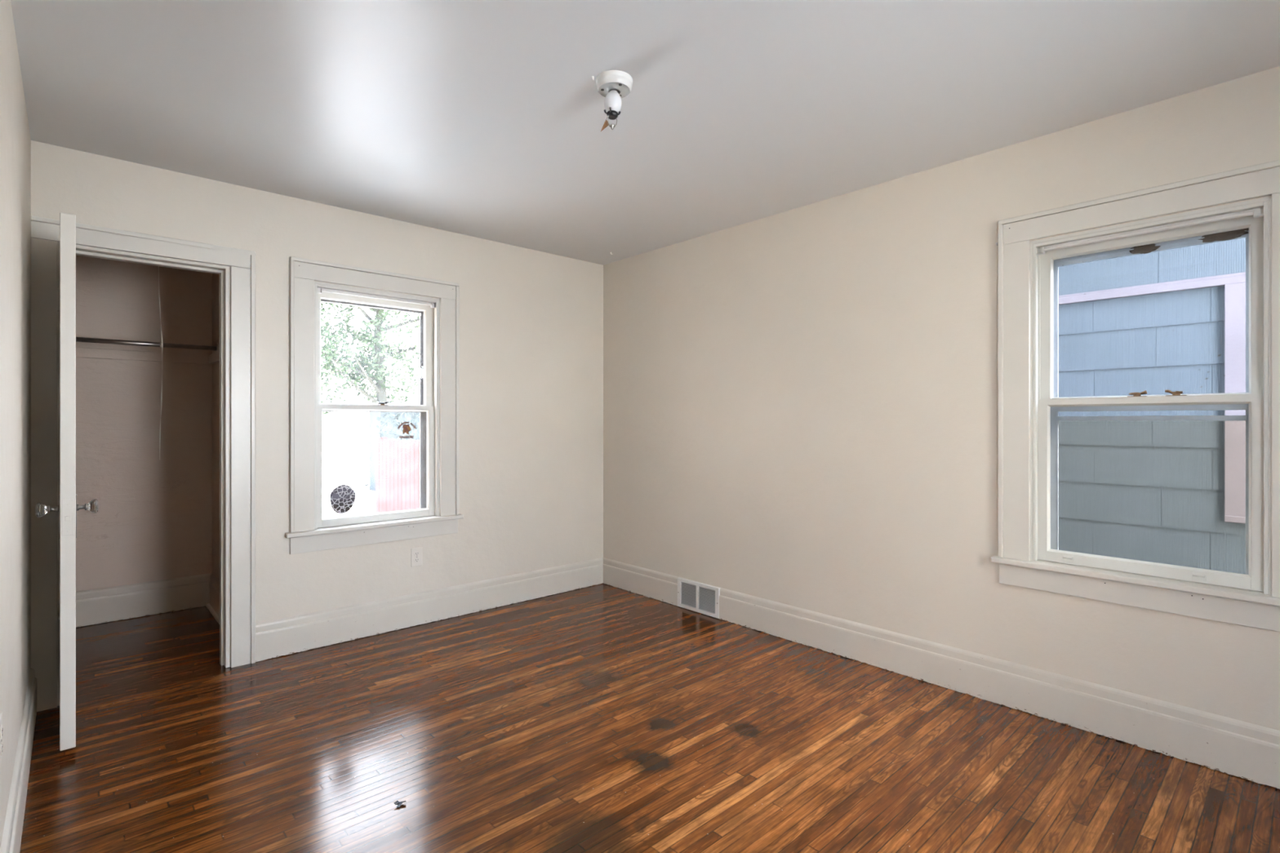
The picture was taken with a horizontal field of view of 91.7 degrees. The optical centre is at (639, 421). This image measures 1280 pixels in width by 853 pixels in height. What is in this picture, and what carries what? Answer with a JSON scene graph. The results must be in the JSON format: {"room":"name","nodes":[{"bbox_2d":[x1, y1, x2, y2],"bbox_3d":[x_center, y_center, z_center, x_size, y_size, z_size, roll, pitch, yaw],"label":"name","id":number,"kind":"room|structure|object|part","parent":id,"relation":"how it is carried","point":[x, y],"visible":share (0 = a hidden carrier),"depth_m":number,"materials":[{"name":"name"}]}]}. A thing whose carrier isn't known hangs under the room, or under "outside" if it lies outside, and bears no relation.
{"room":"empty bedroom","nodes":[
{"label":"empty bedroom","id":0,"kind":"room"},
{"bbox_2d":[0,0,31,848],"bbox_3d":[-0.760,0.020,0.534,0.140,2.470,8.700,0,0,-42],"label":"wall","id":1,"kind":"structure","parent":0,"point":[15,135],"depth_m":1.86,"materials":[{"name":"beige paint"}]},
{"bbox_2d":[0,712,2,767],"bbox_3d":[-1.539,0.768,1.495,0.007,0.114,0.070,0,0,-42],"label":"electrical outlet","id":2,"kind":"object","parent":1,"relation":"attached to","point":[1,713],"visible":1,"depth_m":1.49,"materials":[{"name":"beige plastic"}]},
{"bbox_2d":[0,724,2,739],"bbox_3d":[-1.538,0.749,1.496,0.003,0.033,0.033,0,0,-42],"label":"receptacle","id":3,"kind":"object","parent":2,"relation":"attached to","point":[1,725],"depth_m":1.49,"materials":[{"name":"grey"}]},
{"bbox_2d":[0,741,2,755],"bbox_3d":[-1.538,0.787,1.496,0.003,0.033,0.033,0,0,-42],"label":"receptacle","id":4,"kind":"object","parent":2,"relation":"attached to","point":[1,741],"depth_m":1.49,"materials":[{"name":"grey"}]},
{"bbox_2d":[0,667,36,852],"bbox_3d":[-0.937,1.156,0.846,0.019,0.196,5.000,0,0,-42],"label":"baseboard","id":5,"kind":"structure","parent":1,"relation":"attached to","point":[14,821],"depth_m":1.93,"materials":[{"name":"paint"}]},
{"bbox_2d":[35,212,98,751],"bbox_3d":[-2.337,0.224,2.537,0.178,2.006,0.613,0,0,-43],"label":"door","id":6,"kind":"structure","parent":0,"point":[68,507],"depth_m":2.32,"materials":[{"name":"white paint"}]},
{"bbox_3d":[-2.229,0.330,2.315,0.036,0.055,0.055,0,0,-43],"label":"glass knob","id":7,"kind":"part","parent":6,"relation":"part of","materials":[{"name":"white"}]},
{"bbox_3d":[-2.194,0.361,2.348,0.003,0.163,0.048,0,0,-43],"label":"knob plate","id":8,"kind":"part","parent":6,"relation":"part of","materials":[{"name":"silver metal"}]},
{"bbox_3d":[-2.134,0.357,2.317,0.032,0.135,0.002,0,0,-43],"label":"latch plate","id":9,"kind":"part","parent":6,"relation":"part of","materials":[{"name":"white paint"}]},
{"bbox_3d":[-2.159,0.361,2.380,0.003,0.163,0.048,0,0,-43],"label":"knob plate","id":10,"kind":"part","parent":6,"relation":"part of","materials":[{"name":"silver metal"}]},
{"bbox_3d":[-2.124,0.330,2.412,0.036,0.055,0.055,0,0,-43],"label":"glass knob","id":11,"kind":"part","parent":6,"relation":"part of","materials":[{"name":"white"}]},
{"bbox_2d":[75,255,212,616],"bbox_3d":[-3.250,0.020,4.057,0.940,2.470,0.140,0,0,-42],"label":"wall","id":12,"kind":"structure","parent":0,"point":[153,521],"depth_m":4.00,"materials":[{"name":"paint"}]},
{"bbox_2d":[75,573,211,626],"bbox_3d":[-3.229,1.146,3.968,0.828,0.215,0.019,0,0,-42],"label":"baseboard","id":13,"kind":"structure","parent":12,"relation":"attached to","point":[103,605],"depth_m":3.98,"materials":[{"name":"paint"}]},
{"bbox_2d":[75,346,219,364],"bbox_3d":[-2.962,-0.420,3.677,0.832,0.060,0.810,0,0,-42],"label":"trim","id":14,"kind":"structure","parent":12,"relation":"attached to","point":[88,353],"depth_m":3.99,"materials":[{"name":"paint"}]},
{"bbox_2d":[75,337,219,354],"bbox_3d":[-3.010,-0.467,3.720,0.836,0.068,0.068,0,0,-42],"label":"closet rod","id":15,"kind":"object","parent":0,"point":[216,348],"visible":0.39,"depth_m":3.74,"materials":[{"name":"metal"}]},
{"bbox_2d":[215,343,219,354],"bbox_3d":[-2.710,-0.467,3.995,0.022,0.068,0.068,0,0,-42],"label":"socket","id":16,"kind":"object","parent":15,"relation":"attached to","point":[217,347],"depth_m":3.98,"materials":[{"name":"paint"}]},
{"bbox_2d":[212,273,219,580],"bbox_3d":[-2.481,0.020,3.838,0.100,2.470,1.220,0,0,-42],"label":"wall","id":17,"kind":"structure","parent":0,"point":[215,277],"depth_m":4.14,"materials":[{"name":"paint"}]},
{"bbox_2d":[205,603,219,624],"bbox_3d":[-2.533,1.245,3.778,0.018,0.018,1.200,0,0,-42],"label":"trim","id":18,"kind":"structure","parent":17,"relation":"attached to","point":[208,606],"depth_m":4.03,"materials":[{"name":"paint"}]},
{"bbox_2d":[208,573,219,616],"bbox_3d":[-2.525,1.146,3.798,0.019,0.215,1.220,0,0,-42],"label":"baseboard","id":19,"kind":"structure","parent":17,"relation":"attached to","point":[214,584],"depth_m":4.08,"materials":[{"name":"paint"}]},
{"bbox_2d":[31,140,603,666],"bbox_3d":[-1.454,0.020,3.857,3.320,2.470,0.140,0,0,-42],"label":"wall","id":20,"kind":"structure","parent":0,"point":[531,424],"depth_m":3.95,"materials":[{"name":"beige paint"}]},
{"bbox_2d":[31,237,57,711],"bbox_3d":[-2.594,0.233,2.705,0.083,2.045,0.020,0,0,-42],"label":"door","id":21,"kind":"structure","parent":20,"relation":"attached to","point":[43,252],"depth_m":2.70,"materials":[{"name":"white paint"}]},
{"bbox_2d":[31,220,250,268],"bbox_3d":[-2.324,-0.827,2.952,0.815,0.072,0.020,0,0,-42],"label":"trim","id":22,"kind":"structure","parent":20,"relation":"attached to","point":[40,230],"depth_m":2.93,"materials":[{"name":"white paint"}]},
{"bbox_2d":[57,242,229,706],"bbox_3d":[-2.383,0.232,3.007,0.643,2.047,0.148,0,0,-42],"label":"trim","id":23,"kind":"structure","parent":20,"relation":"attached to","point":[82,248],"depth_m":3.16,"materials":[{"name":"white paint"}]},
{"bbox_2d":[30,215,256,663],"bbox_3d":[-2.312,0.186,2.957,0.839,2.138,0.030,0,0,-42],"label":"trim","id":24,"kind":"structure","parent":20,"relation":"attached to","point":[253,255],"depth_m":3.21,"materials":[{"name":"white paint"}]},
{"bbox_2d":[230,266,250,667],"bbox_3d":[-2.055,0.233,3.198,0.086,2.045,0.020,0,0,-42],"label":"trim","id":25,"kind":"structure","parent":20,"relation":"attached to","point":[240,277],"depth_m":3.19,"materials":[{"name":"white paint"}]},
{"bbox_2d":[284,256,463,554],"bbox_3d":[-1.588,-0.085,3.739,1.014,1.604,0.252,0,0,-42],"label":"window","id":26,"kind":"structure","parent":20,"relation":"in","point":[438,408],"depth_m":3.67,"materials":[{"name":"white paint"}]},
{"bbox_2d":[329,484,355,513],"bbox_3d":[-1.716,0.449,3.590,0.141,0.168,0.001,0,0,-42],"label":"sticker","id":27,"kind":"object","parent":26,"relation":"attached to","point":[343,497],"visible":1,"depth_m":3.59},
{"bbox_3d":[-1.621,-0.074,3.775,0.714,1.380,0.024,0,0,-42],"label":"storm frame","id":28,"kind":"part","parent":26,"relation":"part of","materials":[{"name":"white paint"}]},
{"bbox_3d":[-1.599,-0.412,3.751,0.712,0.700,0.033,0,0,-42],"label":"sash frame","id":29,"kind":"part","parent":26,"relation":"part of","materials":[{"name":"paint"}]},
{"bbox_3d":[-1.531,-0.823,3.677,0.930,0.088,0.020,0,0,-42],"label":"head casing","id":30,"kind":"part","parent":26,"relation":"part of","materials":[{"name":"white paint"}]},
{"bbox_3d":[-1.571,0.251,3.721,0.712,0.695,0.034,0,0,-42],"label":"sash frame","id":31,"kind":"part","parent":26,"relation":"part of","materials":[{"name":"paint"}]},
{"bbox_3d":[-1.605,-0.066,3.758,0.730,1.418,0.202,0,0,-42],"label":"frame","id":32,"kind":"part","parent":26,"relation":"part of","materials":[{"name":"paint"}]},
{"bbox_2d":[397,422,415,438],"bbox_3d":[-1.441,0.054,3.841,0.115,0.104,0.001,0,0,-42],"label":"sticker","id":33,"kind":"object","parent":26,"relation":"attached to","point":[406,428],"visible":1,"depth_m":3.84,"materials":[{"name":"brown"}]},
{"bbox_2d":[411,546,422,567],"bbox_3d":[-1.376,0.836,3.829,0.070,0.114,0.007,0,0,-42],"label":"electrical outlet","id":34,"kind":"object","parent":20,"relation":"attached to","point":[416,553],"visible":1,"depth_m":3.83,"materials":[{"name":"beige plastic"}]},
{"bbox_2d":[413,551,419,556],"bbox_3d":[-1.375,0.816,3.827,0.033,0.033,0.003,0,0,-42],"label":"receptacle","id":35,"kind":"object","parent":34,"relation":"attached to","point":[416,553],"depth_m":3.83,"materials":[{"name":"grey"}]},
{"bbox_2d":[413,557,419,563],"bbox_3d":[-1.375,0.855,3.827,0.033,0.033,0.003,0,0,-42],"label":"receptacle","id":36,"kind":"object","parent":34,"relation":"attached to","point":[416,560],"depth_m":3.83,"materials":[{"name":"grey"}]},
{"bbox_2d":[255,557,603,662],"bbox_3d":[-1.144,1.156,4.032,2.345,0.196,0.019,0,0,-42],"label":"baseboard","id":37,"kind":"structure","parent":20,"relation":"attached to","point":[274,638],"depth_m":3.80,"materials":[{"name":"paint"}]},
{"bbox_2d":[10,0,1279,265],"bbox_3d":[0.465,-1.290,1.655,3.460,0.150,8.700,0,0,-42],"label":"ceiling","id":38,"kind":"structure","parent":0,"point":[484,119],"depth_m":2.28,"materials":[{"name":"white paint"}]},
{"bbox_2d":[591,70,632,131],"bbox_3d":[-0.092,-1.122,2.215,0.134,0.186,0.134,0,0,31],"label":"ceiling light","id":39,"kind":"object","parent":38,"relation":"hanging from","point":[613,85],"visible":1,"depth_m":2.19,"materials":[{"name":"white ceramic"}]},
{"bbox_3d":[-0.096,-1.139,2.211,0.062,0.095,0.062,0,0,-42],"label":"bulb","id":40,"kind":"part","parent":39,"relation":"part of","materials":[{"name":"white glass"}]},
{"bbox_3d":[-2.901,-1.187,3.794,0.110,0.056,0.110,0,0,-42],"label":"holder","id":41,"kind":"object","parent":38,"relation":"attached to","visible":0},
{"bbox_2d":[158,266,163,453],"bbox_3d":[-2.928,-0.490,3.789,0.027,1.450,0.044,0,0,-42],"label":"string","id":42,"kind":"object","parent":41,"relation":"hanging from","point":[161,343],"visible":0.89,"depth_m":3.78,"materials":[{"name":"white fabric"}]},
{"bbox_2d":[19,582,1279,852],"bbox_3d":[0.465,1.315,1.655,3.460,0.120,8.700,0,0,-42],"label":"floor","id":43,"kind":"structure","parent":0,"point":[602,717],"depth_m":2.34,"materials":[{"name":"brown wood"}]},
{"bbox_2d":[394,800,405,807],"bbox_3d":[-0.784,1.248,2.033,0.025,0.010,0.034,0,0,35],"label":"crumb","id":44,"kind":"object","parent":43,"relation":"on","point":[397,802],"visible":1,"depth_m":2.03,"materials":[{"name":"grey"}]},
{"bbox_2d":[603,66,1279,730],"bbox_3d":[1.460,0.020,3.026,0.140,2.470,5.020,0,0,-42],"label":"wall","id":45,"kind":"structure","parent":0,"point":[801,404],"depth_m":3.17,"materials":[{"name":"beige paint"}]},
{"bbox_2d":[603,557,679,605],"bbox_3d":[-0.014,1.156,4.520,0.019,0.196,0.824,0,0,-42],"label":"baseboard","id":46,"kind":"structure","parent":45,"relation":"attached to","point":[663,587],"depth_m":4.48,"materials":[{"name":"paint"}]},
{"bbox_2d":[677,577,720,618],"bbox_3d":[0.384,1.155,4.080,0.025,0.192,0.366,0,0,-42],"label":"air vent","id":47,"kind":"object","parent":45,"relation":"in","point":[700,597],"visible":1,"depth_m":4.07,"materials":[{"name":"white plastic"}]},
{"bbox_3d":[0.327,1.155,4.141,0.014,0.142,0.144,0,0,-42],"label":"louvre panel","id":48,"kind":"part","parent":47,"relation":"part of","materials":[{"name":"grey metal"}]},
{"bbox_3d":[0.390,1.155,4.089,0.003,0.152,0.307,0,0,-42],"label":"duct shadow plate","id":49,"kind":"part","parent":47,"relation":"part of","materials":[{"name":"grey metal"}]},
{"bbox_3d":[0.436,1.155,4.022,0.014,0.142,0.148,0,0,-42],"label":"louvre panel","id":50,"kind":"part","parent":47,"relation":"part of","materials":[{"name":"grey metal"}]},
{"bbox_2d":[719,587,1279,789],"bbox_3d":[1.796,1.156,2.542,0.019,0.196,3.813,0,0,-42],"label":"baseboard","id":51,"kind":"structure","parent":45,"relation":"attached to","point":[1242,749],"depth_m":2.64,"materials":[{"name":"paint"}]},
{"bbox_2d":[991,160,1279,631],"bbox_3d":[1.984,-0.085,2.459,0.252,1.604,1.014,0,0,-42],"label":"window","id":52,"kind":"structure","parent":45,"relation":"in","point":[1029,556],"depth_m":2.45,"materials":[{"name":"white paint"}]},
{"bbox_3d":[1.965,-0.113,2.451,0.042,0.017,0.060,0,0,-42],"label":"lock lever","id":53,"kind":"part","parent":52,"relation":"part of","materials":[{"name":"brown metal"}]},
{"bbox_3d":[1.922,-0.823,2.402,0.020,0.088,0.930,0,0,-42],"label":"head casing","id":54,"kind":"part","parent":52,"relation":"part of","materials":[{"name":"white paint"}]},
{"bbox_2d":[1128,244,1160,253],"bbox_3d":[2.016,-0.690,2.481,0.008,0.043,0.099,0,0,-42],"label":"nest","id":55,"kind":"object","parent":52,"relation":"attached to","point":[1144,249],"visible":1,"depth_m":2.48,"materials":[{"name":"brown"}]},
{"bbox_3d":[2.020,-0.074,2.491,0.024,1.380,0.714,0,0,-42],"label":"storm frame","id":56,"kind":"part","parent":52,"relation":"part of","materials":[{"name":"white metal"}]},
{"bbox_3d":[1.966,0.251,2.442,0.034,0.695,0.712,0,0,-42],"label":"sash frame","id":57,"kind":"part","parent":52,"relation":"part of","materials":[{"name":"paint"}]},
{"bbox_3d":[1.996,-0.412,2.470,0.033,0.700,0.712,0,0,-42],"label":"sash frame","id":58,"kind":"part","parent":52,"relation":"part of","materials":[{"name":"paint"}]},
{"bbox_3d":[2.035,-0.111,2.369,0.052,0.022,0.017,0,0,32],"label":"lock lever","id":59,"kind":"part","parent":52,"relation":"part of","materials":[{"name":"brown metal"}]},
{"bbox_2d":[1197,227,1248,242],"bbox_3d":[2.170,-0.693,2.313,0.008,0.043,0.150,0,0,-42],"label":"nest","id":60,"kind":"object","parent":52,"relation":"attached to","point":[1228,235],"visible":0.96,"depth_m":2.31,"materials":[{"name":"brown"}]},
{"bbox_2d":[1058,237,1245,573],"bbox_3d":[4.032,-2.245,4.985,4.320,8.200,9.200,0,0,-42],"label":"neighbouring house","id":61,"kind":"structure","parent":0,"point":[1129,305],"depth_m":4.11,"materials":[{"name":"blue"}]},
{"bbox_3d":[3.909,-0.115,3.542,0.059,1.469,0.840,0,0,-42],"label":"window casing","id":62,"kind":"part","parent":61,"relation":"part of","materials":[{"name":"pink paint"}]},
{"label":"outside","id":63,"kind":"structure","parent":0,"visible":0},
{"bbox_2d":[322,445,375,518],"bbox_3d":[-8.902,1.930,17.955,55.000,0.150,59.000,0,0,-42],"label":"ground","id":64,"kind":"structure","parent":63,"point":[341,465],"depth_m":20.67,"materials":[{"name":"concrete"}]},
{"bbox_2d":[320,302,420,419],"bbox_3d":[-9.943,-3.185,20.776,10.505,10.093,8.340,0,0,-4],"label":"leafy tree","id":65,"kind":"object","parent":64,"relation":"on","point":[375,360],"visible":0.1,"depth_m":20.20,"materials":[{"name":"green plant"}]},
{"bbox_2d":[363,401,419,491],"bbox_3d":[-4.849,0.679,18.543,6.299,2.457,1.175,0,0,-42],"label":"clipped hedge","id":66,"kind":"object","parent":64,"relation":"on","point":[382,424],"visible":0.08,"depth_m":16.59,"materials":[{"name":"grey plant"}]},
{"bbox_2d":[375,437,419,512],"bbox_3d":[-3.007,1.055,8.643,0.150,1.600,3.300,0,0,-42],"label":"fence","id":67,"kind":"object","parent":64,"relation":"on","point":[397,462],"visible":0.3,"depth_m":9.16,"materials":[{"name":"white"}]}
]}

